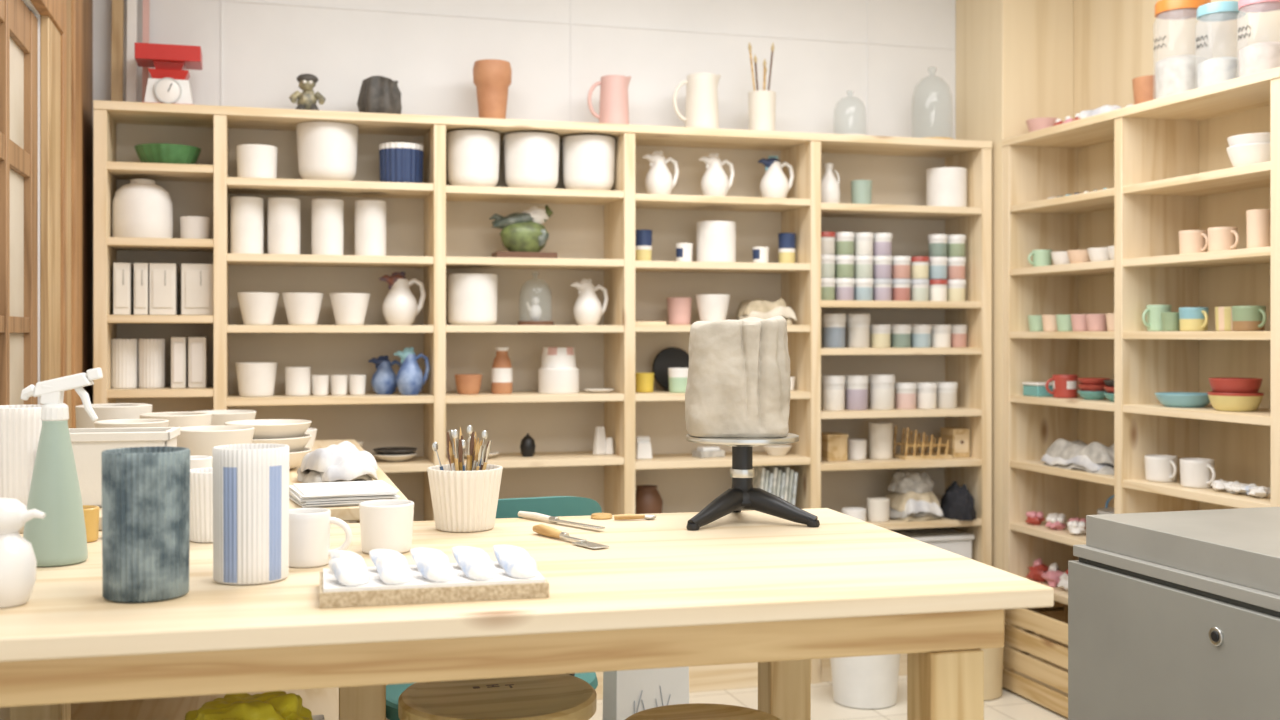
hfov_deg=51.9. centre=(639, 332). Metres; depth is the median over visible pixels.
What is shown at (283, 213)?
vase
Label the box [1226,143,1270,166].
ceramic bowl
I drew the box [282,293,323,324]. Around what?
cup
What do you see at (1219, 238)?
mug
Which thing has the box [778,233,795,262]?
cup
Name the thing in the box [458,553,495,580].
shell
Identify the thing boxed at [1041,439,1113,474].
cloth
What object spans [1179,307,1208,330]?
patterned mug
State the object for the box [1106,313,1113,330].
cup
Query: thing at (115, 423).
ceramic bowl
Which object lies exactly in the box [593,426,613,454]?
plaster offcut
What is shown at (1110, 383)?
dish
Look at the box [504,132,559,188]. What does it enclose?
planter
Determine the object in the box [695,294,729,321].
planter
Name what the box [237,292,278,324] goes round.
cup
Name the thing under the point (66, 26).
trim
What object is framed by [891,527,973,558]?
storage bin
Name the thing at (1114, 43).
wall
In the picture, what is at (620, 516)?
tool
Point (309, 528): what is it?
coffee mug
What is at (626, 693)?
paper bag
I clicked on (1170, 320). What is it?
cup
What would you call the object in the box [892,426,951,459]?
wooden rack
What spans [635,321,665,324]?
wooden board
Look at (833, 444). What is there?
wooden box
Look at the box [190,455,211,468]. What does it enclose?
ceramic cup
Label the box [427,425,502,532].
cup
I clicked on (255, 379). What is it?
ceramic bowl
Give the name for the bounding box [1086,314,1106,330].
cup
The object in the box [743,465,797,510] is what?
magazines
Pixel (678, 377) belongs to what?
cup
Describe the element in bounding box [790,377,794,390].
cup
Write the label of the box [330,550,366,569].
shell
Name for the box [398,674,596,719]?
wooden stool
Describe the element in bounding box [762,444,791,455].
ceramic bowl
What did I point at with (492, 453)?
ceramic plate
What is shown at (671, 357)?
plate
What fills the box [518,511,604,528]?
knife
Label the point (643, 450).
paper packet
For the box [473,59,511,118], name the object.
terracotta vase
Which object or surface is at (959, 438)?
wooden box
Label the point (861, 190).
cup
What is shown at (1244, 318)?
patterned mug
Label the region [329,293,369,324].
bowl
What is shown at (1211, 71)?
storage jar
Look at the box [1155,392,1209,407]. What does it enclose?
bowl
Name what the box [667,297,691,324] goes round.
ceramic cup
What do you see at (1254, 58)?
storage jar
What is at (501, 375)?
striped vase
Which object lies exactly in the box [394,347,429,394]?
jug
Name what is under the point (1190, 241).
mug
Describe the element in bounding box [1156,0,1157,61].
trim
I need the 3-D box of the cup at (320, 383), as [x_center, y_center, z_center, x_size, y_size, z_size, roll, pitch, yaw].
[-1.080,0.176,4.445,0.058,0.068,0.058,0,0,-16]
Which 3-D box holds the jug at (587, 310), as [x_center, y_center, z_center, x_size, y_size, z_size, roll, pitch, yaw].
[-0.182,-0.111,4.701,0.113,0.167,0.104,0,0,23]
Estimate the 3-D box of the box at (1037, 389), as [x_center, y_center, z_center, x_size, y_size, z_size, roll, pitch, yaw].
[1.483,0.207,4.851,0.106,0.050,0.106,0,0,-16]
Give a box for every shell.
[328,558,369,585]
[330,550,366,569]
[369,549,408,566]
[376,556,411,584]
[410,547,448,561]
[414,555,454,581]
[451,546,489,567]
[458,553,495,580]
[493,545,529,567]
[499,552,536,578]
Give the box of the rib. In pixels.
[591,513,612,519]
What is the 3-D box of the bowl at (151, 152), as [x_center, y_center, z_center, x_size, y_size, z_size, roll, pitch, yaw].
[-1.546,-0.574,4.310,0.206,0.066,0.206,0,0,-34]
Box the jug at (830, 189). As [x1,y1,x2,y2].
[821,163,839,202]
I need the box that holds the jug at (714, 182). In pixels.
[699,153,734,195]
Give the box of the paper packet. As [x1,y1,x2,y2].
[635,436,651,458]
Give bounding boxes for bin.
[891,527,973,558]
[981,609,1004,700]
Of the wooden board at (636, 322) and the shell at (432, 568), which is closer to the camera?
the shell at (432, 568)
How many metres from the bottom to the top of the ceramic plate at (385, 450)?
0.026 m
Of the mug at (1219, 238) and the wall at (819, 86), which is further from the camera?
the wall at (819, 86)
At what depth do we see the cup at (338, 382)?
4.44 m
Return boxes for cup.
[83,505,99,542]
[111,339,137,388]
[138,339,164,387]
[180,216,209,238]
[189,468,212,542]
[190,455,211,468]
[236,144,277,177]
[285,367,310,395]
[311,375,328,395]
[330,375,347,394]
[349,375,365,394]
[359,499,413,553]
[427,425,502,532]
[635,230,651,260]
[635,373,653,392]
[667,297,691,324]
[668,368,687,392]
[676,243,692,261]
[748,42,775,130]
[752,247,768,262]
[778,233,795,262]
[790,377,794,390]
[842,507,865,521]
[847,439,866,459]
[851,180,871,203]
[1028,250,1051,266]
[1028,315,1042,330]
[1042,315,1057,330]
[1056,315,1072,330]
[1071,314,1087,330]
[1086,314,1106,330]
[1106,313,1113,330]
[1161,312,1179,330]
[1246,209,1270,248]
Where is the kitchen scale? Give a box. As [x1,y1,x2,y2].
[135,42,201,104]
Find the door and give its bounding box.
[0,0,37,404]
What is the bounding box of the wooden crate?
[1002,601,1067,717]
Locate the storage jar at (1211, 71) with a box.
[1196,1,1246,87]
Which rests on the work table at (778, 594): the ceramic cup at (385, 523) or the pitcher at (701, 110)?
the ceramic cup at (385, 523)
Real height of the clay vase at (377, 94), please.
0.141 m
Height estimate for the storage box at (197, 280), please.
0.166 m
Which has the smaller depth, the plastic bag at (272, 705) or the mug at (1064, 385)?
the plastic bag at (272, 705)
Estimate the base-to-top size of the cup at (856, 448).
0.075 m
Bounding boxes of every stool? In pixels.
[386,683,414,719]
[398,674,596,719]
[625,703,780,719]
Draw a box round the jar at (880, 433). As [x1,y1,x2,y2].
[868,422,892,459]
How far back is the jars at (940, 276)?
4.97 m
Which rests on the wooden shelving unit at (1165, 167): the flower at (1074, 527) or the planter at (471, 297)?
the flower at (1074, 527)
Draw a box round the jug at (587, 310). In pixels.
[571,279,607,324]
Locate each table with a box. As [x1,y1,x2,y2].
[0,439,407,719]
[0,508,1053,719]
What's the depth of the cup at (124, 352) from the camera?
4.24 m
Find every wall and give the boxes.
[23,0,39,404]
[93,0,955,138]
[1074,0,1279,118]
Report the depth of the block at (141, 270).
4.22 m
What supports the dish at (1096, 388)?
on the dish at (1087, 395)
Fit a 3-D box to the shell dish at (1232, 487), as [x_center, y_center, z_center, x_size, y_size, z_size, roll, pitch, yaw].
[1.778,0.459,3.883,0.077,0.035,0.227,0,0,-16]
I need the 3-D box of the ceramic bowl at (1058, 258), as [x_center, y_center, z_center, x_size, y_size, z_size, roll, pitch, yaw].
[1.539,-0.267,4.764,0.100,0.052,0.100,0,0,-16]
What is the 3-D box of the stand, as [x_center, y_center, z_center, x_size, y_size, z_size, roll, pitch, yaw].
[0.186,0.284,2.594,0.259,0.170,0.264,0,0,-16]
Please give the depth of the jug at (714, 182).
4.81 m
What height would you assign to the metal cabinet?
0.910 m
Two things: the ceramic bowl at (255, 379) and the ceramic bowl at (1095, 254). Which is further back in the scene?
the ceramic bowl at (1095, 254)
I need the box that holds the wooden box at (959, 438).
[940,427,969,457]
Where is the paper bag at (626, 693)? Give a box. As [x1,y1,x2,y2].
[603,666,688,719]
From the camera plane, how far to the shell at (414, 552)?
1.91 m
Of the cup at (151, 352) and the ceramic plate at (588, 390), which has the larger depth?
the ceramic plate at (588, 390)
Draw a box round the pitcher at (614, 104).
[587,75,630,123]
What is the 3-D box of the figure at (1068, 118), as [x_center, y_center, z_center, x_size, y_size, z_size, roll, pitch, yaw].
[1.548,-0.756,4.733,0.052,0.054,0.067,0,0,-16]
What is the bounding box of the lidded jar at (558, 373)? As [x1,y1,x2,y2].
[538,347,578,393]
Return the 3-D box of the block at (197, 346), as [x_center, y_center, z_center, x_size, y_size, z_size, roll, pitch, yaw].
[-1.456,0.096,4.334,0.055,0.166,0.124,0,0,-16]
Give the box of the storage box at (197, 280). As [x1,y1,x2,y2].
[181,264,213,314]
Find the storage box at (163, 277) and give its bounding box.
[149,263,177,314]
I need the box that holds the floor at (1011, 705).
[589,675,1067,719]
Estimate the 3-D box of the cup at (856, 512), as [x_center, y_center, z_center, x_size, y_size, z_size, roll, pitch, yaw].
[0.798,0.681,4.914,0.090,0.050,0.090,0,0,-16]
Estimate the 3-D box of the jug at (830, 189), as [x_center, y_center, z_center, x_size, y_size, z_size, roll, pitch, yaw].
[0.713,-0.558,4.962,0.088,0.160,0.086,0,0,-16]
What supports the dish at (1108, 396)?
on the wooden shelving unit at (1165, 167)
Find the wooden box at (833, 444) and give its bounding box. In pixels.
[821,432,847,460]
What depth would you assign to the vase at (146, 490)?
1.80 m
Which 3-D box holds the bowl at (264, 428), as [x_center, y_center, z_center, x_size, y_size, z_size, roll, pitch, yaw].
[-0.951,0.253,3.368,0.216,0.050,0.216,0,0,-16]
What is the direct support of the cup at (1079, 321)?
on the wooden shelving unit at (1165, 167)
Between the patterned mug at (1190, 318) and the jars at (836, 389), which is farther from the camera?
the jars at (836, 389)
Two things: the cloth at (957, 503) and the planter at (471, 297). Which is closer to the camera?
the planter at (471, 297)
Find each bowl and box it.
[75,403,151,427]
[94,419,168,427]
[134,143,200,163]
[177,425,254,455]
[193,410,255,425]
[224,419,310,438]
[235,362,276,396]
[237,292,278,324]
[252,434,310,452]
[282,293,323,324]
[289,447,311,469]
[304,428,316,448]
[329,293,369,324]
[455,374,481,393]
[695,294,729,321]
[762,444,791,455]
[1026,117,1058,131]
[1051,251,1070,264]
[1067,250,1090,263]
[1087,248,1110,261]
[1107,246,1113,259]
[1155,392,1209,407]
[1207,391,1263,411]
[1209,377,1262,392]
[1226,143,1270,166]
[1227,132,1270,146]
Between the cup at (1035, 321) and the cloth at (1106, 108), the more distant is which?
the cup at (1035, 321)
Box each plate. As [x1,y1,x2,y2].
[373,447,416,454]
[373,452,416,461]
[464,451,498,457]
[584,389,613,392]
[652,347,688,390]
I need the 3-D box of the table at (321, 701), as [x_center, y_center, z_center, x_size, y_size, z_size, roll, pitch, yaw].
[-1.103,0.815,3.387,0.840,0.930,1.720,0,0,-16]
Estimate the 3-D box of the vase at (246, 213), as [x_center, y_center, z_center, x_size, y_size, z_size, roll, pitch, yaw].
[-1.308,-0.353,4.379,0.106,0.191,0.106,0,0,-16]
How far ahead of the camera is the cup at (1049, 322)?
4.78 m
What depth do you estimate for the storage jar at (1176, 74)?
4.16 m
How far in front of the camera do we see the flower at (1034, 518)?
4.86 m
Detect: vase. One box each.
[0,405,42,505]
[101,446,189,602]
[112,179,172,237]
[212,443,288,584]
[230,197,263,253]
[268,198,299,253]
[311,199,343,254]
[355,200,385,255]
[357,76,401,113]
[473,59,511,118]
[491,347,512,393]
[520,433,535,456]
[635,485,662,513]
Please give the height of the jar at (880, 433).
0.137 m
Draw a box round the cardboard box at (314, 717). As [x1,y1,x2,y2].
[312,715,324,719]
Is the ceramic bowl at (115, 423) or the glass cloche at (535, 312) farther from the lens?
the glass cloche at (535, 312)
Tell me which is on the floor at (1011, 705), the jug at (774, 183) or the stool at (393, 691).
the stool at (393, 691)
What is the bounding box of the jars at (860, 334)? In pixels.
[822,314,966,347]
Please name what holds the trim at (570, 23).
attached to the wall at (819, 86)
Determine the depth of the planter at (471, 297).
4.51 m
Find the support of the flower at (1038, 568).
on the wooden shelving unit at (1165, 167)
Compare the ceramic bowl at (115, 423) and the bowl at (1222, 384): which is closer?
the ceramic bowl at (115, 423)
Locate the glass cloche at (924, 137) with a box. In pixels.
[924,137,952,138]
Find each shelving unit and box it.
[93,100,991,699]
[1002,67,1279,654]
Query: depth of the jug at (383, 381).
4.51 m
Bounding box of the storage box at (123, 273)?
[113,263,133,314]
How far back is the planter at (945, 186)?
5.03 m
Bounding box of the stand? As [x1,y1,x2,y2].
[686,433,819,530]
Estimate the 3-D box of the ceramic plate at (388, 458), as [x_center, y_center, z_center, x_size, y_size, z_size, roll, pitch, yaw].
[-0.840,0.426,4.514,0.150,0.026,0.150,0,0,-16]
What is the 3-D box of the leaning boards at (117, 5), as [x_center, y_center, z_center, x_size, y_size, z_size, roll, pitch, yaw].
[-1.697,-0.982,4.383,0.116,0.500,0.064,0,0,-16]
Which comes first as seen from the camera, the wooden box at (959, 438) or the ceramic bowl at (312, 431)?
the ceramic bowl at (312, 431)
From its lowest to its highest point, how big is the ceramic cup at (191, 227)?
0.078 m
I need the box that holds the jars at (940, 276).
[821,232,965,300]
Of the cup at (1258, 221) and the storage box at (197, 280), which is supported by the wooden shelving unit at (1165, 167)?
the cup at (1258, 221)
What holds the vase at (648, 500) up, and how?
on the shelving unit at (435, 228)
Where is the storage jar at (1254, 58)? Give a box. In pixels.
[1238,0,1279,76]
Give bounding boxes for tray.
[320,561,548,607]
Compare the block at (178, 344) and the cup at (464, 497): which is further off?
the block at (178, 344)
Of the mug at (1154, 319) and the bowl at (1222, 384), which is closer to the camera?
the bowl at (1222, 384)
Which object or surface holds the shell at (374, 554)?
on the tray
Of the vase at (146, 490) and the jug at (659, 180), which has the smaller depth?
the vase at (146, 490)
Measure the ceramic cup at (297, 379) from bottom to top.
0.096 m
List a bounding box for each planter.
[296,121,358,180]
[379,142,423,182]
[446,130,499,186]
[447,273,497,324]
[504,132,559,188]
[562,135,614,189]
[696,221,735,261]
[926,167,966,206]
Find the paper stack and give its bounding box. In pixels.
[289,480,400,507]
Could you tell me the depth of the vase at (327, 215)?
4.41 m
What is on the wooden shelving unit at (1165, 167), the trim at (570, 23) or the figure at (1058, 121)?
the figure at (1058, 121)
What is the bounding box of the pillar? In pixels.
[956,0,1073,569]
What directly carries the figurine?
on the shelving unit at (435, 228)
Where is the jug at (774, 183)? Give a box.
[758,156,793,197]
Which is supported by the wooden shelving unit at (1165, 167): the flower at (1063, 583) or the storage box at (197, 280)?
the flower at (1063, 583)
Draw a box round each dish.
[1077,378,1109,384]
[1077,390,1106,399]
[1078,384,1106,391]
[1103,380,1113,386]
[1103,393,1113,401]
[1104,386,1113,393]
[1211,479,1270,497]
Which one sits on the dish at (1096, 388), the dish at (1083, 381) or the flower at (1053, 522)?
the dish at (1083, 381)
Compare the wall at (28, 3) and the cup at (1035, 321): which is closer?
the wall at (28, 3)
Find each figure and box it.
[1053,119,1062,125]
[1062,116,1072,123]
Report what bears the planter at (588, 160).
on the shelving unit at (435, 228)
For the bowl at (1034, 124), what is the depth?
4.85 m
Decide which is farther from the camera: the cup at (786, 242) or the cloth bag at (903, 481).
the cloth bag at (903, 481)
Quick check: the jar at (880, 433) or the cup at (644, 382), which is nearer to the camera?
the cup at (644, 382)
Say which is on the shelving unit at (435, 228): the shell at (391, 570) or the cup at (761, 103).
the cup at (761, 103)
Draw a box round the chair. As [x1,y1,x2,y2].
[495,496,601,688]
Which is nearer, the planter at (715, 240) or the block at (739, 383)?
the block at (739, 383)
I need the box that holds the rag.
[297,441,377,482]
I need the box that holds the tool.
[614,514,655,519]
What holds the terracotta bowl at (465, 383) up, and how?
on the shelving unit at (435, 228)
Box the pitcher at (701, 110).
[673,73,720,128]
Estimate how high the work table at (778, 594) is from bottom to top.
0.910 m
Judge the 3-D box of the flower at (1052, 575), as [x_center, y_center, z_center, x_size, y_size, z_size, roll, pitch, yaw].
[1.515,0.881,4.788,0.086,0.085,0.093,0,0,-16]
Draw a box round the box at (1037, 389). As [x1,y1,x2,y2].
[1022,382,1052,396]
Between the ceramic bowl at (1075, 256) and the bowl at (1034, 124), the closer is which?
the ceramic bowl at (1075, 256)
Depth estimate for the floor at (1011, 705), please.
4.52 m
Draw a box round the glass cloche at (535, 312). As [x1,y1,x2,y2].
[517,297,553,324]
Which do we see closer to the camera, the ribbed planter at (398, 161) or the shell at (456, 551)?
the shell at (456, 551)
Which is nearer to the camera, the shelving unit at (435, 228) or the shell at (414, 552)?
the shell at (414, 552)
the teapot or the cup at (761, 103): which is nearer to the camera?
the teapot
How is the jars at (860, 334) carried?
on the shelving unit at (435, 228)
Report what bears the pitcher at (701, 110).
on the shelving unit at (435, 228)
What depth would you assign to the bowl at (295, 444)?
3.31 m
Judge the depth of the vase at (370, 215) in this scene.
4.45 m
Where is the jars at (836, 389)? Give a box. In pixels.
[821,374,957,410]
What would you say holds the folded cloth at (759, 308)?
on the shelving unit at (435, 228)
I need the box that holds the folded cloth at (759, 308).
[735,298,796,324]
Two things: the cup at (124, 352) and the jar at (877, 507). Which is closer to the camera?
the cup at (124, 352)
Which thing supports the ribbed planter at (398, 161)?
on the shelving unit at (435, 228)
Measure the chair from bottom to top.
0.914 m
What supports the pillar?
attached to the wall at (819, 86)
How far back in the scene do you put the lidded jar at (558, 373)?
4.62 m
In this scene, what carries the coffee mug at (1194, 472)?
on the wooden shelving unit at (1165, 167)
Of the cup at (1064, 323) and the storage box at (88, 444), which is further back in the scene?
the cup at (1064, 323)
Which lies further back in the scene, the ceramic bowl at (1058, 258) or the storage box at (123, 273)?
the ceramic bowl at (1058, 258)
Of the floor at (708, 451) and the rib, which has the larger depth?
the floor at (708, 451)
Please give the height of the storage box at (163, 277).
0.166 m
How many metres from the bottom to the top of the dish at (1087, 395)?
0.030 m
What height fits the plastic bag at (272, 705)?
0.094 m
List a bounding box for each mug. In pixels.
[289,508,351,567]
[1045,374,1077,397]
[1142,305,1171,330]
[1144,455,1177,481]
[1179,230,1207,253]
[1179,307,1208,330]
[1180,458,1215,487]
[1207,227,1238,251]
[1215,307,1232,330]
[1232,306,1266,330]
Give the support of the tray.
on the work table at (778, 594)
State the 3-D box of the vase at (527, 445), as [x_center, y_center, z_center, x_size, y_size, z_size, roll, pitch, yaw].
[-0.396,0.394,4.642,0.056,0.082,0.056,0,0,-16]
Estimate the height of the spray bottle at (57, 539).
0.313 m
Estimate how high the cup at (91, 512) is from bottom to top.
0.060 m
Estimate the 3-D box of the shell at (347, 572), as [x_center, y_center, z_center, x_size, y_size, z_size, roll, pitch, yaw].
[-0.400,0.329,1.823,0.047,0.030,0.075,0,0,-29]
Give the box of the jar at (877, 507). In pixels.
[867,497,889,521]
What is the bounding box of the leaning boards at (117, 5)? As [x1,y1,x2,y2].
[111,0,149,101]
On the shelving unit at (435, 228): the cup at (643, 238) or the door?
the cup at (643, 238)
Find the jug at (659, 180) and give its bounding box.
[642,151,678,194]
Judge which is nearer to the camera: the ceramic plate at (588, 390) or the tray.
the tray
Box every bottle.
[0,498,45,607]
[21,368,102,566]
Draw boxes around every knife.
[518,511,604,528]
[532,524,608,548]
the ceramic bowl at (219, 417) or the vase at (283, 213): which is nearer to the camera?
the ceramic bowl at (219, 417)
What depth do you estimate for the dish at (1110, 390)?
4.45 m
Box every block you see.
[134,263,148,314]
[171,337,186,387]
[188,337,206,387]
[685,315,790,437]
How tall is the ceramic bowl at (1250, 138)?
0.070 m
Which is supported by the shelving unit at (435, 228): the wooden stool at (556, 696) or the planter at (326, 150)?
the planter at (326, 150)
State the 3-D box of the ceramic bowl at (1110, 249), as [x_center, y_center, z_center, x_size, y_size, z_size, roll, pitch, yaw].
[1.631,-0.267,4.447,0.100,0.052,0.100,0,0,-16]
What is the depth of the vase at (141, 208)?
4.21 m
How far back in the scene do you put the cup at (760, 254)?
4.86 m
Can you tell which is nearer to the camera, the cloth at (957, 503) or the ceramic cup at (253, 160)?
the ceramic cup at (253, 160)
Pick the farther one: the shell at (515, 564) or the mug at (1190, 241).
the mug at (1190, 241)
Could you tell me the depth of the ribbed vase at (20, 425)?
2.63 m
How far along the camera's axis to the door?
3.28 m
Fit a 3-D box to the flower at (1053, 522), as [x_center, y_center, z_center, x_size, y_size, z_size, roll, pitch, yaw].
[1.501,0.689,4.754,0.067,0.053,0.067,0,0,-16]
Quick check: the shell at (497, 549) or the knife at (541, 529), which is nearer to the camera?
the shell at (497, 549)
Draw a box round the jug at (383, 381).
[368,355,401,393]
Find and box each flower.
[1025,511,1044,524]
[1026,558,1048,581]
[1041,563,1063,586]
[1045,516,1065,529]
[1048,513,1066,523]
[1057,569,1067,590]
[1067,521,1085,534]
[1068,518,1085,528]
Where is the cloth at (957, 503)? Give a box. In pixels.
[940,481,975,520]
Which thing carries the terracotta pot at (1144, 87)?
on the wooden shelving unit at (1165, 167)
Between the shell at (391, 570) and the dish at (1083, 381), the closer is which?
the shell at (391, 570)
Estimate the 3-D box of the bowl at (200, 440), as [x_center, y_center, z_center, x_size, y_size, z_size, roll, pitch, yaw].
[-0.961,0.282,2.970,0.176,0.135,0.176,0,0,-16]
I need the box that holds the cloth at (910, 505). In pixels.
[885,491,943,520]
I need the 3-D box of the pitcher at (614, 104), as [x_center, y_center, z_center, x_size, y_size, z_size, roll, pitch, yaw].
[-0.103,-0.829,4.719,0.111,0.196,0.140,0,0,42]
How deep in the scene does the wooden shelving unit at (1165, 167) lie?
4.33 m
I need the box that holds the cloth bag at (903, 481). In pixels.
[888,469,933,492]
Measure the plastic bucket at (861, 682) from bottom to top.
0.250 m
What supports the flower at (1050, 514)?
on the wooden shelving unit at (1165, 167)
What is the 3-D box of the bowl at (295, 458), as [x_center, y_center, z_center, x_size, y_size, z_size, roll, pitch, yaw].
[-0.951,0.325,3.368,0.216,0.050,0.216,0,0,-16]
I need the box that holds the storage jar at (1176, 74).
[1154,0,1210,98]
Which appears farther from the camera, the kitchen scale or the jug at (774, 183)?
the jug at (774, 183)
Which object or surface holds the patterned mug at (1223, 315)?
on the wooden shelving unit at (1165, 167)
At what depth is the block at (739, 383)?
2.50 m
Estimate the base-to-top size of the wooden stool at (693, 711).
0.621 m
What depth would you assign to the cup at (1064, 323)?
4.69 m
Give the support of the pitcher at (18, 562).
on the work table at (778, 594)
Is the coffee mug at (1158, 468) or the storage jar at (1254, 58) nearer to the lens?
the storage jar at (1254, 58)
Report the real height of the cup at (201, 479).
0.125 m
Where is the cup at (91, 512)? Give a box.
[83,505,99,542]
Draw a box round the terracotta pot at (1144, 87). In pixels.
[1132,75,1155,104]
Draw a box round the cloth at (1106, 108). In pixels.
[1078,104,1132,118]
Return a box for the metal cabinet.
[1068,507,1279,719]
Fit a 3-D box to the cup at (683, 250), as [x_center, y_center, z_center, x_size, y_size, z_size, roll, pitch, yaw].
[0.161,-0.291,4.803,0.062,0.072,0.062,0,0,-16]
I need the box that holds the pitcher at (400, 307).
[379,271,425,324]
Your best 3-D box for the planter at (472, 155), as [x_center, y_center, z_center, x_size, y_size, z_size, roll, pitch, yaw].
[-0.581,-0.597,4.589,0.186,0.196,0.186,0,0,-16]
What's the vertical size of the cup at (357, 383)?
0.068 m
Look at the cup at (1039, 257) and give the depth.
4.82 m
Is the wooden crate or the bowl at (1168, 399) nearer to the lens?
the bowl at (1168, 399)
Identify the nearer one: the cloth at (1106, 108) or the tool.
the tool
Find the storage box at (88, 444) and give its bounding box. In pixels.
[69,427,179,506]
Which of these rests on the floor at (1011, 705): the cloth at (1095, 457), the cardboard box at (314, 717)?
the cardboard box at (314, 717)
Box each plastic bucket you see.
[830,654,899,708]
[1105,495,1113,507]
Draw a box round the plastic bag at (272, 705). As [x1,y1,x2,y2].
[185,691,312,719]
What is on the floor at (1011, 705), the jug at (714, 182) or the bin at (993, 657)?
the bin at (993, 657)
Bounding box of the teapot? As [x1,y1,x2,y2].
[489,205,557,257]
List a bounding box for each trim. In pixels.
[30,0,92,427]
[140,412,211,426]
[214,0,955,134]
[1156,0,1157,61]
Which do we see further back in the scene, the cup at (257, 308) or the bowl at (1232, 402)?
the cup at (257, 308)
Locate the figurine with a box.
[289,74,325,109]
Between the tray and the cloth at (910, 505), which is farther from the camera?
the cloth at (910, 505)
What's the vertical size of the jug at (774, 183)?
0.171 m
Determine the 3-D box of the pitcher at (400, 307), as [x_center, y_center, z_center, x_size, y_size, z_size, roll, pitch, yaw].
[-0.819,-0.119,4.517,0.130,0.185,0.120,0,0,23]
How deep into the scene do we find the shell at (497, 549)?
1.94 m

